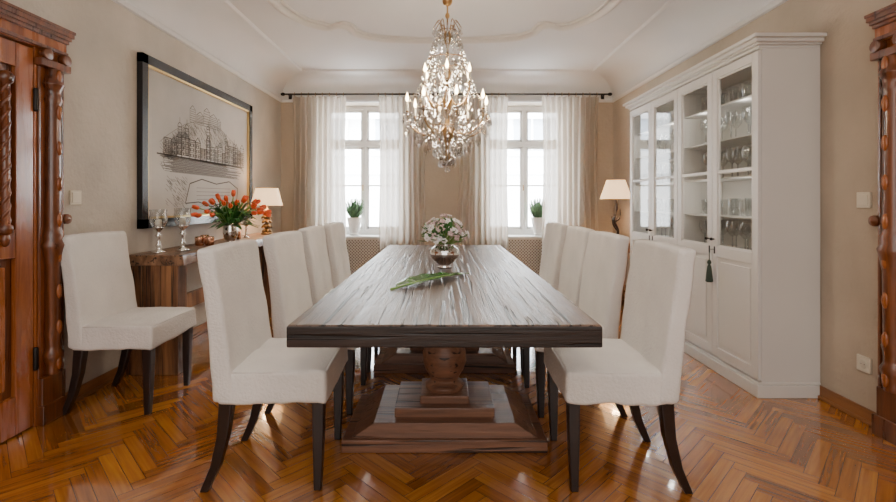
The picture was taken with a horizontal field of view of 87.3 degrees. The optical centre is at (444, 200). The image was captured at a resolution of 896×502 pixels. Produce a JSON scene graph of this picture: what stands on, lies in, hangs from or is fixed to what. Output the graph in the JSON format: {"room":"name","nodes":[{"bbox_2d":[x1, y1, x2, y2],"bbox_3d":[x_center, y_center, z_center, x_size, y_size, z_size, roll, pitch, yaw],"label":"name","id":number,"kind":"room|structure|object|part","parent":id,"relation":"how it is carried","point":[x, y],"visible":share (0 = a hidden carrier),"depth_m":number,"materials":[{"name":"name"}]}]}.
{"room":"dining room","nodes":[
{"label":"dining room","id":0,"kind":"room"},
{"bbox_2d":[5,0,280,391],"bbox_3d":[-2.250,-0.290,1.890,0.200,3.100,9.380,0,0,0],"label":"wall","id":1,"kind":"structure","parent":0,"point":[100,90],"depth_m":3.05,"materials":[{"name":"paint"}]},
{"bbox_2d":[0,0,75,442],"bbox_3d":[-2.089,0.113,1.933,0.119,2.095,1.398,0,0,0],"label":"door","id":2,"kind":"structure","parent":1,"relation":"in","point":[35,60],"depth_m":2.39,"materials":[{"name":"brown wood"}]},
{"bbox_2d":[69,190,81,204],"bbox_3d":[-2.142,-0.020,2.730,0.014,0.082,0.082,0,0,0],"label":"light switch","id":3,"kind":"object","parent":1,"relation":"attached to","point":[75,197],"visible":1,"depth_m":2.72,"materials":[{"name":"beige plastic"}]},
{"bbox_2d":[66,321,207,402],"bbox_3d":[-2.134,1.123,4.395,0.028,0.075,3.570,0,0,0],"label":"baseboard","id":4,"kind":"structure","parent":1,"relation":"attached to","point":[105,379],"depth_m":2.92,"materials":[{"name":"brown wood"}]},
{"bbox_2d":[137,52,252,228],"bbox_3d":[-2.127,-0.422,4.220,0.040,1.235,1.880,0,0,0],"label":"framed picture","id":5,"kind":"object","parent":1,"relation":"attached to","point":[195,138],"visible":1,"depth_m":3.87,"materials":[{"name":"paper"},{"name":"dark ink"},{"name":"black wood frame with gold leaf"}]},
{"bbox_2d":[281,103,612,244],"bbox_3d":[0.035,-0.340,6.380,4.370,3.000,0.400,0,0,0],"label":"wall","id":6,"kind":"structure","parent":0,"point":[441,187],"depth_m":6.18,"materials":[{"name":"paint"}]},
{"bbox_2d":[281,92,438,98],"bbox_3d":[-1.090,-1.365,6.101,2.040,0.070,0.153,0,0,0],"label":"curtain rod","id":7,"kind":"object","parent":6,"relation":"attached to","point":[282,93],"visible":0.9,"depth_m":6.04,"materials":[{"name":"grey metal"}]},
{"bbox_2d":[293,96,345,238],"bbox_3d":[-1.615,-0.100,6.048,0.690,2.480,0.113,0,0,0],"label":"curtain","id":8,"kind":"object","parent":7,"relation":"hanging from","point":[319,199],"visible":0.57,"depth_m":6.04,"materials":[{"name":"fabric"}]},
{"bbox_2d":[379,96,425,252],"bbox_3d":[-0.545,-0.100,6.048,0.610,2.480,0.104,0,0,0],"label":"curtain","id":9,"kind":"object","parent":7,"relation":"hanging from","point":[402,214],"visible":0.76,"depth_m":6.05,"materials":[{"name":"fabric"}]},
{"bbox_2d":[345,106,379,234],"bbox_3d":[-1.090,-0.420,6.437,1.100,1.760,0.127,0,0,0],"label":"window","id":10,"kind":"structure","parent":6,"relation":"in","point":[365,144],"depth_m":6.43,"materials":[{"name":"white paint"}]},
{"bbox_2d":[346,199,363,235],"bbox_3d":[-1.209,0.200,6.310,0.267,0.519,0.200,0,0,0],"label":"potted plant","id":11,"kind":"object","parent":10,"relation":"on","point":[354,211],"visible":0.98,"depth_m":6.26,"materials":[{"name":"green plant"}]},
{"bbox_2d":[346,235,378,238],"bbox_3d":[-1.090,0.475,6.290,1.180,0.030,0.320,0,0,0],"label":"window sill","id":12,"kind":"structure","parent":6,"relation":"attached to","point":[347,236],"depth_m":6.13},
{"bbox_2d":[507,106,542,234],"bbox_3d":[1.090,-0.420,6.437,1.100,1.760,0.127,0,0,0],"label":"window","id":13,"kind":"structure","parent":6,"relation":"in","point":[523,144],"depth_m":6.43,"materials":[{"name":"white paint"}]},
{"bbox_2d":[508,235,541,238],"bbox_3d":[1.090,0.475,6.290,1.180,0.030,0.320,0,0,0],"label":"window sill","id":14,"kind":"structure","parent":6,"relation":"attached to","point":[509,236],"depth_m":6.13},
{"bbox_2d":[528,198,542,235],"bbox_3d":[1.261,0.200,6.310,0.267,0.519,0.200,0,0,0],"label":"potted plant","id":15,"kind":"object","parent":14,"relation":"on","point":[536,209],"visible":0.85,"depth_m":6.26,"materials":[{"name":"green plant"}]},
{"bbox_2d":[451,92,611,98],"bbox_3d":[1.115,-1.365,6.101,2.090,0.070,0.153,0,0,0],"label":"curtain rod","id":16,"kind":"object","parent":6,"relation":"attached to","point":[610,93],"visible":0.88,"depth_m":6.04,"materials":[{"name":"grey metal"}]},
{"bbox_2d":[458,96,507,250],"bbox_3d":[0.495,-0.100,6.047,0.650,2.480,0.107,0,0,0],"label":"curtain","id":17,"kind":"object","parent":16,"relation":"hanging from","point":[483,199],"visible":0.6,"depth_m":6.04,"materials":[{"name":"fabric"}]},
{"bbox_2d":[542,96,598,245],"bbox_3d":[1.620,-0.100,6.044,0.740,2.480,0.113,0,0,0],"label":"curtain","id":18,"kind":"object","parent":16,"relation":"hanging from","point":[570,124],"visible":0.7,"depth_m":6.04,"materials":[{"name":"fabric"}]},
{"bbox_2d":[0,296,895,501],"bbox_3d":[0.035,1.160,1.790,4.370,0.001,8.780,0,0,0],"label":"floor","id":19,"kind":"structure","parent":0,"point":[735,445],"depth_m":2.13,"materials":[{"name":"brown wood"}]},
{"bbox_2d":[61,231,196,414],"bbox_3d":[-1.831,0.671,2.760,0.513,0.977,0.495,0,0,-1],"label":"dining chair","id":20,"kind":"object","parent":19,"relation":"on","point":[103,313],"visible":1,"depth_m":2.62,"materials":[{"name":"fabric"}]},
{"bbox_3d":[-2.016,0.950,2.557,0.130,0.420,0.052,0,0,-1],"label":"leg","id":21,"kind":"part","parent":20,"relation":"part of","materials":[{"name":"brown wood"}]},
{"bbox_3d":[-2.011,0.489,2.757,0.154,0.612,0.495,0,0,-1],"label":"backrest","id":22,"kind":"part","parent":20,"relation":"part of","materials":[{"name":"fabric"}]},
{"bbox_3d":[-2.023,0.950,2.957,0.130,0.420,0.052,0,0,-1],"label":"leg","id":23,"kind":"part","parent":20,"relation":"part of","materials":[{"name":"brown wood"}]},
{"bbox_3d":[-1.792,0.736,2.760,0.434,0.145,0.489,0,0,-1],"label":"seat","id":24,"kind":"part","parent":20,"relation":"part of","materials":[{"name":"fabric"}]},
{"bbox_3d":[-1.612,0.960,2.564,0.048,0.400,0.048,0,0,-1],"label":"leg","id":25,"kind":"part","parent":20,"relation":"part of","materials":[{"name":"brown wood"}]},
{"bbox_3d":[-1.619,0.960,2.964,0.048,0.400,0.048,0,0,-1],"label":"leg","id":26,"kind":"part","parent":20,"relation":"part of","materials":[{"name":"brown wood"}]},
{"bbox_2d":[125,233,273,374],"bbox_3d":[-1.929,0.760,4.235,0.397,0.800,2.230,0,0,0],"label":"console table","id":27,"kind":"object","parent":19,"relation":"on","point":[160,279],"visible":0.42,"depth_m":3.13,"materials":[{"name":"brown wood"}]},
{"bbox_2d":[149,209,167,252],"bbox_3d":[-1.990,0.209,3.270,0.115,0.301,0.115,0,0,0],"label":"hurricane candle holder","id":28,"kind":"object","parent":27,"relation":"on","point":[158,227],"visible":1,"depth_m":3.26,"materials":[{"name":"silver metal"}]},
{"bbox_2d":[173,208,191,250],"bbox_3d":[-1.900,0.205,3.410,0.118,0.309,0.118,0,0,0],"label":"hurricane candle holder","id":29,"kind":"object","parent":27,"relation":"on","point":[182,225],"visible":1,"depth_m":3.40,"materials":[{"name":"silver metal"}]},
{"bbox_2d":[195,236,204,245],"bbox_3d":[-1.980,0.324,3.800,0.072,0.072,0.072,0,0,0],"label":"cup","id":30,"kind":"object","parent":27,"relation":"on","point":[199,240],"visible":1,"depth_m":3.77,"materials":[{"name":"orange metal"}]},
{"bbox_2d":[205,236,213,245],"bbox_3d":[-1.900,0.324,3.800,0.072,0.072,0.072,0,0,0],"label":"cup","id":31,"kind":"object","parent":27,"relation":"on","point":[209,240],"visible":0.95,"depth_m":3.77,"materials":[{"name":"orange metal"}]},
{"bbox_2d":[191,190,270,242],"bbox_3d":[-1.793,0.133,4.015,0.553,0.455,0.713,0,0,0],"label":"flower arrangement","id":32,"kind":"object","parent":27,"relation":"on","point":[231,214],"visible":0.98,"depth_m":3.95,"materials":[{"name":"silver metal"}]},
{"bbox_2d":[242,220,250,237],"bbox_3d":[-1.950,0.249,4.620,0.085,0.223,0.085,0,0,0],"label":"hurricane candle holder","id":33,"kind":"object","parent":27,"relation":"on","point":[245,228],"visible":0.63,"depth_m":4.61,"materials":[{"name":"silver metal"}]},
{"bbox_2d":[251,187,282,234],"bbox_3d":[-1.920,0.109,5.080,0.336,0.503,0.336,0,0,0],"label":"table lamp","id":34,"kind":"object","parent":27,"relation":"on","point":[268,196],"visible":0.77,"depth_m":4.99,"materials":[{"name":"white fabric"}]},
{"bbox_2d":[197,240,347,491],"bbox_3d":[-0.726,0.671,2.090,0.513,0.977,0.495,0,0,-2],"label":"dining chair","id":35,"kind":"object","parent":19,"relation":"on","point":[248,366],"visible":0.91,"depth_m":1.88,"materials":[{"name":"fabric"}]},
{"bbox_3d":[-0.909,0.950,1.885,0.130,0.420,0.052,0,0,-2],"label":"leg","id":36,"kind":"part","parent":35,"relation":"part of","materials":[{"name":"brown wood"}]},
{"bbox_3d":[-0.906,0.489,2.086,0.154,0.612,0.495,0,0,-2],"label":"backrest","id":37,"kind":"part","parent":35,"relation":"part of","materials":[{"name":"fabric"}]},
{"bbox_3d":[-0.919,0.950,2.285,0.130,0.420,0.052,0,0,-2],"label":"leg","id":38,"kind":"part","parent":35,"relation":"part of","materials":[{"name":"brown wood"}]},
{"bbox_3d":[-0.687,0.736,2.090,0.434,0.145,0.489,0,0,-2],"label":"seat","id":39,"kind":"part","parent":35,"relation":"part of","materials":[{"name":"fabric"}]},
{"bbox_3d":[-0.505,0.960,1.896,0.048,0.400,0.048,0,0,-2],"label":"leg","id":40,"kind":"part","parent":35,"relation":"part of","materials":[{"name":"brown wood"}]},
{"bbox_3d":[-0.515,0.960,2.296,0.048,0.400,0.048,0,0,-2],"label":"leg","id":41,"kind":"part","parent":35,"relation":"part of","materials":[{"name":"brown wood"}]},
{"bbox_2d":[262,231,367,413],"bbox_3d":[-0.726,0.671,2.771,0.513,0.977,0.495,0,0,1],"label":"dining chair","id":42,"kind":"object","parent":19,"relation":"on","point":[289,285],"visible":0.52,"depth_m":2.59,"materials":[{"name":"fabric"}]},
{"bbox_3d":[-0.918,0.950,2.573,0.130,0.420,0.052,0,0,1],"label":"leg","id":43,"kind":"part","parent":42,"relation":"part of","materials":[{"name":"brown wood"}]},
{"bbox_3d":[-0.906,0.489,2.774,0.154,0.612,0.495,0,0,1],"label":"backrest","id":44,"kind":"part","parent":42,"relation":"part of","materials":[{"name":"fabric"}]},
{"bbox_3d":[-0.514,0.960,2.566,0.048,0.400,0.048,0,0,1],"label":"leg","id":45,"kind":"part","parent":42,"relation":"part of","materials":[{"name":"brown wood"}]},
{"bbox_3d":[-0.507,0.960,2.966,0.048,0.400,0.048,0,0,1],"label":"leg","id":46,"kind":"part","parent":42,"relation":"part of","materials":[{"name":"brown wood"}]},
{"bbox_2d":[323,222,350,287],"bbox_3d":[-0.726,0.671,4.030,0.513,0.977,0.495,0,0,0],"label":"dining chair","id":47,"kind":"object","parent":19,"relation":"on","point":[337,251],"visible":0.44,"depth_m":3.87,"materials":[{"name":"fabric"}]},
{"bbox_2d":[298,226,377,371],"bbox_3d":[-0.731,0.671,3.390,0.513,0.977,0.495,0,0,-1],"label":"dining chair","id":48,"kind":"object","parent":19,"relation":"on","point":[314,237],"visible":0.28,"depth_m":3.26,"materials":[{"name":"fabric"}]},
{"bbox_3d":[-0.911,0.489,3.387,0.154,0.612,0.495,0,0,-1],"label":"backrest","id":49,"kind":"part","parent":48,"relation":"part of","materials":[{"name":"fabric"}]},
{"bbox_3d":[-0.512,0.960,3.194,0.048,0.400,0.048,0,0,-1],"label":"leg","id":50,"kind":"part","parent":48,"relation":"part of","materials":[{"name":"brown wood"}]},
{"bbox_2d":[346,239,378,274],"bbox_3d":[-1.090,0.825,6.161,1.100,0.670,0.032,0,0,0],"label":"radiator cover","id":51,"kind":"object","parent":19,"relation":"on","point":[360,251],"visible":0.11,"depth_m":6.16,"materials":[{"name":"grey"}]},
{"bbox_2d":[287,245,601,452],"bbox_3d":[0.000,0.776,2.841,1.000,0.768,2.717,0,0,0],"label":"dining table","id":52,"kind":"object","parent":19,"relation":"on","point":[444,328],"visible":0.96,"depth_m":2.18,"materials":[{"name":"brown wood"}]},
{"bbox_2d":[390,272,468,289],"bbox_3d":[-0.051,0.375,2.291,0.138,0.033,0.586,0,0,41],"label":"palm leaf","id":53,"kind":"object","parent":52,"relation":"on","point":[420,278],"visible":1,"depth_m":2.25,"materials":[{"name":"green plant"}]},
{"bbox_2d":[420,214,469,268],"bbox_3d":[-0.001,0.233,2.766,0.299,0.317,0.342,0,0,0],"label":"flower vase","id":54,"kind":"object","parent":52,"relation":"on","point":[444,253],"visible":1,"depth_m":2.70,"materials":[{"name":"silver metal"}]},
{"bbox_2d":[508,239,541,275],"bbox_3d":[1.090,0.825,6.161,1.100,0.670,0.032,0,0,0],"label":"radiator cover","id":55,"kind":"object","parent":19,"relation":"on","point":[527,251],"visible":0.12,"depth_m":6.16,"materials":[{"name":"grey"}]},
{"bbox_2d":[512,226,594,375],"bbox_3d":[0.736,0.671,3.320,0.513,0.977,0.495,0,0,0],"label":"dining chair","id":56,"kind":"object","parent":19,"relation":"on","point":[576,239],"visible":0.36,"depth_m":3.24,"materials":[{"name":"fabric"}]},
{"bbox_3d":[0.520,0.960,3.520,0.048,0.400,0.048,0,0,0],"label":"leg","id":57,"kind":"part","parent":56,"relation":"part of","materials":[{"name":"brown wood"}]},
{"bbox_3d":[0.520,0.960,3.120,0.048,0.400,0.048,0,0,0],"label":"leg","id":58,"kind":"part","parent":56,"relation":"part of","materials":[{"name":"brown wood"}]},
{"bbox_3d":[0.916,0.489,3.320,0.154,0.612,0.495,0,0,0],"label":"backrest","id":59,"kind":"part","parent":56,"relation":"part of","materials":[{"name":"fabric"}]},
{"bbox_2d":[539,222,567,289],"bbox_3d":[0.726,0.671,3.960,0.513,0.977,0.495,0,0,-1],"label":"dining chair","id":60,"kind":"object","parent":19,"relation":"on","point":[555,233],"visible":0.32,"depth_m":3.83,"materials":[{"name":"fabric"}]},
{"bbox_2d":[522,231,629,417],"bbox_3d":[0.726,0.671,2.730,0.513,0.977,0.495,0,0,-1],"label":"dining chair","id":61,"kind":"object","parent":19,"relation":"on","point":[606,254],"visible":0.41,"depth_m":2.55,"materials":[{"name":"fabric"}]},
{"bbox_3d":[0.507,0.960,2.926,0.048,0.400,0.048,0,0,-1],"label":"leg","id":62,"kind":"part","parent":61,"relation":"part of","materials":[{"name":"brown wood"}]},
{"bbox_3d":[0.514,0.960,2.526,0.048,0.400,0.048,0,0,-1],"label":"leg","id":63,"kind":"part","parent":61,"relation":"part of","materials":[{"name":"brown wood"}]},
{"bbox_3d":[0.687,0.736,2.730,0.434,0.145,0.489,0,0,-1],"label":"seat","id":64,"kind":"part","parent":61,"relation":"part of","materials":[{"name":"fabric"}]},
{"bbox_3d":[0.906,0.489,2.733,0.154,0.612,0.495,0,0,-1],"label":"backrest","id":65,"kind":"part","parent":61,"relation":"part of","materials":[{"name":"fabric"}]},
{"bbox_3d":[0.918,0.950,2.533,0.130,0.420,0.052,0,0,-1],"label":"leg","id":66,"kind":"part","parent":61,"relation":"part of","materials":[{"name":"brown wood"}]},
{"bbox_2d":[544,240,695,493],"bbox_3d":[0.736,0.671,2.079,0.513,0.977,0.495,0,0,2],"label":"dining chair","id":67,"kind":"object","parent":19,"relation":"on","point":[643,367],"visible":0.94,"depth_m":1.88,"materials":[{"name":"fabric"}]},
{"bbox_3d":[0.525,0.960,2.286,0.048,0.400,0.048,0,0,2],"label":"leg","id":68,"kind":"part","parent":67,"relation":"part of","materials":[{"name":"brown wood"}]},
{"bbox_3d":[0.515,0.960,1.886,0.048,0.400,0.048,0,0,2],"label":"leg","id":69,"kind":"part","parent":67,"relation":"part of","materials":[{"name":"brown wood"}]},
{"bbox_3d":[0.697,0.736,2.082,0.434,0.145,0.489,0,0,2],"label":"seat","id":70,"kind":"part","parent":67,"relation":"part of","materials":[{"name":"fabric"}]},
{"bbox_3d":[0.929,0.950,2.275,0.130,0.420,0.052,0,0,2],"label":"leg","id":71,"kind":"part","parent":67,"relation":"part of","materials":[{"name":"brown wood"}]},
{"bbox_3d":[0.916,0.489,2.075,0.154,0.612,0.495,0,0,2],"label":"backrest","id":72,"kind":"part","parent":67,"relation":"part of","materials":[{"name":"fabric"}]},
{"bbox_3d":[0.919,0.950,1.875,0.130,0.420,0.052,0,0,2],"label":"leg","id":73,"kind":"part","parent":67,"relation":"part of","materials":[{"name":"brown wood"}]},
{"bbox_2d":[622,241,629,299],"bbox_3d":[1.950,0.810,5.350,0.380,0.700,0.440,0,0,0],"label":"side table","id":74,"kind":"object","parent":19,"relation":"on","point":[624,286],"visible":0.11,"depth_m":5.26,"materials":[{"name":"brown wood"}]},
{"bbox_2d":[600,179,629,233],"bbox_3d":[1.950,0.109,5.350,0.356,0.703,0.356,0,0,0],"label":"lamp","id":75,"kind":"object","parent":74,"relation":"on","point":[614,189],"visible":0.81,"depth_m":5.25,"materials":[{"name":"white fabric"}]},
{"bbox_2d":[623,33,826,397],"bbox_3d":[2.003,0.092,3.730,0.424,2.135,2.030,0,0,0],"label":"display cabinet","id":76,"kind":"object","parent":19,"relation":"on","point":[725,150],"visible":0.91,"depth_m":2.96,"materials":[{"name":"paint"}]},
{"bbox_3d":[1.843,0.086,4.450,0.055,1.948,0.474,0,0,0],"label":"door","id":77,"kind":"part","parent":76,"relation":"part of","materials":[{"name":"paint"}]},
{"bbox_3d":[1.843,0.086,3.970,0.055,1.948,0.474,0,0,0],"label":"door","id":78,"kind":"part","parent":76,"relation":"part of","materials":[{"name":"paint"}]},
{"bbox_3d":[1.843,0.086,3.490,0.055,1.948,0.474,0,0,0],"label":"door","id":79,"kind":"part","parent":76,"relation":"part of","materials":[{"name":"paint"}]},
{"bbox_3d":[2.005,-0.938,3.730,0.420,0.075,2.030,0,0,0],"label":"crown moulding","id":80,"kind":"part","parent":76,"relation":"part of","materials":[{"name":"paint"}]},
{"bbox_3d":[1.843,0.086,3.010,0.055,1.948,0.474,0,0,0],"label":"door","id":81,"kind":"part","parent":76,"relation":"part of","materials":[{"name":"paint"}]},
{"bbox_2d":[112,0,787,102],"bbox_3d":[0.035,-1.518,1.790,4.370,0.445,8.780,0,0,0],"label":"ceiling","id":82,"kind":"structure","parent":0,"point":[636,42],"depth_m":4.63,"materials":[{"name":"paint"}]},
{"bbox_2d":[266,0,622,43],"bbox_3d":[0.000,-1.610,3.200,2.868,0.066,3.109,0,0,0],"label":"trim","id":83,"kind":"structure","parent":82,"relation":"attached to","point":[351,28],"depth_m":4.33,"materials":[{"name":"white paint"}]},
{"bbox_2d":[402,0,492,172],"bbox_3d":[0.023,-0.886,3.198,0.619,1.398,0.617,0,0,0],"label":"chandelier","id":84,"kind":"object","parent":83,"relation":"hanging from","point":[447,132],"visible":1,"depth_m":3.16,"materials":[{"name":"clear glass"}]},
{"bbox_2d":[613,0,895,411],"bbox_3d":[2.320,-0.290,1.890,0.200,3.100,9.380,0,0,0],"label":"wall","id":85,"kind":"structure","parent":0,"point":[848,77],"depth_m":2.63,"materials":[{"name":"paint"}]},
{"bbox_2d":[624,292,875,426],"bbox_3d":[2.204,1.123,4.280,0.028,0.075,3.800,0,0,0],"label":"baseboard","id":86,"kind":"structure","parent":85,"relation":"attached to","point":[842,403],"depth_m":2.57,"materials":[{"name":"brown wood"}]},
{"bbox_2d":[857,192,871,207],"bbox_3d":[2.212,-0.005,2.480,0.014,0.082,0.082,0,0,0],"label":"light switch","id":87,"kind":"object","parent":85,"relation":"attached to","point":[864,199],"visible":1,"depth_m":2.47,"materials":[{"name":"beige plastic"}]},
{"bbox_2d":[857,354,871,373],"bbox_3d":[2.212,0.860,2.480,0.014,0.082,0.082,0,0,0],"label":"wall socket","id":88,"kind":"object","parent":85,"relation":"attached to","point":[864,364],"visible":1,"depth_m":2.47,"materials":[{"name":"beige plastic"}]},
{"bbox_2d":[864,2,895,445],"bbox_3d":[2.159,0.113,1.693,0.119,2.095,1.398,0,0,0],"label":"door frame","id":89,"kind":"structure","parent":85,"relation":"in","point":[883,20],"depth_m":2.26,"materials":[{"name":"brown wood"}]},
{"label":"outside","id":90,"kind":"structure","parent":0,"visible":0},
{"bbox_2d":[345,113,542,225],"bbox_3d":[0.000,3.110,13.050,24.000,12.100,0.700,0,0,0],"label":"window panes","id":91,"kind":"structure","parent":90,"point":[353,120],"depth_m":13.00,"materials":[{"name":"glass"}]}
]}

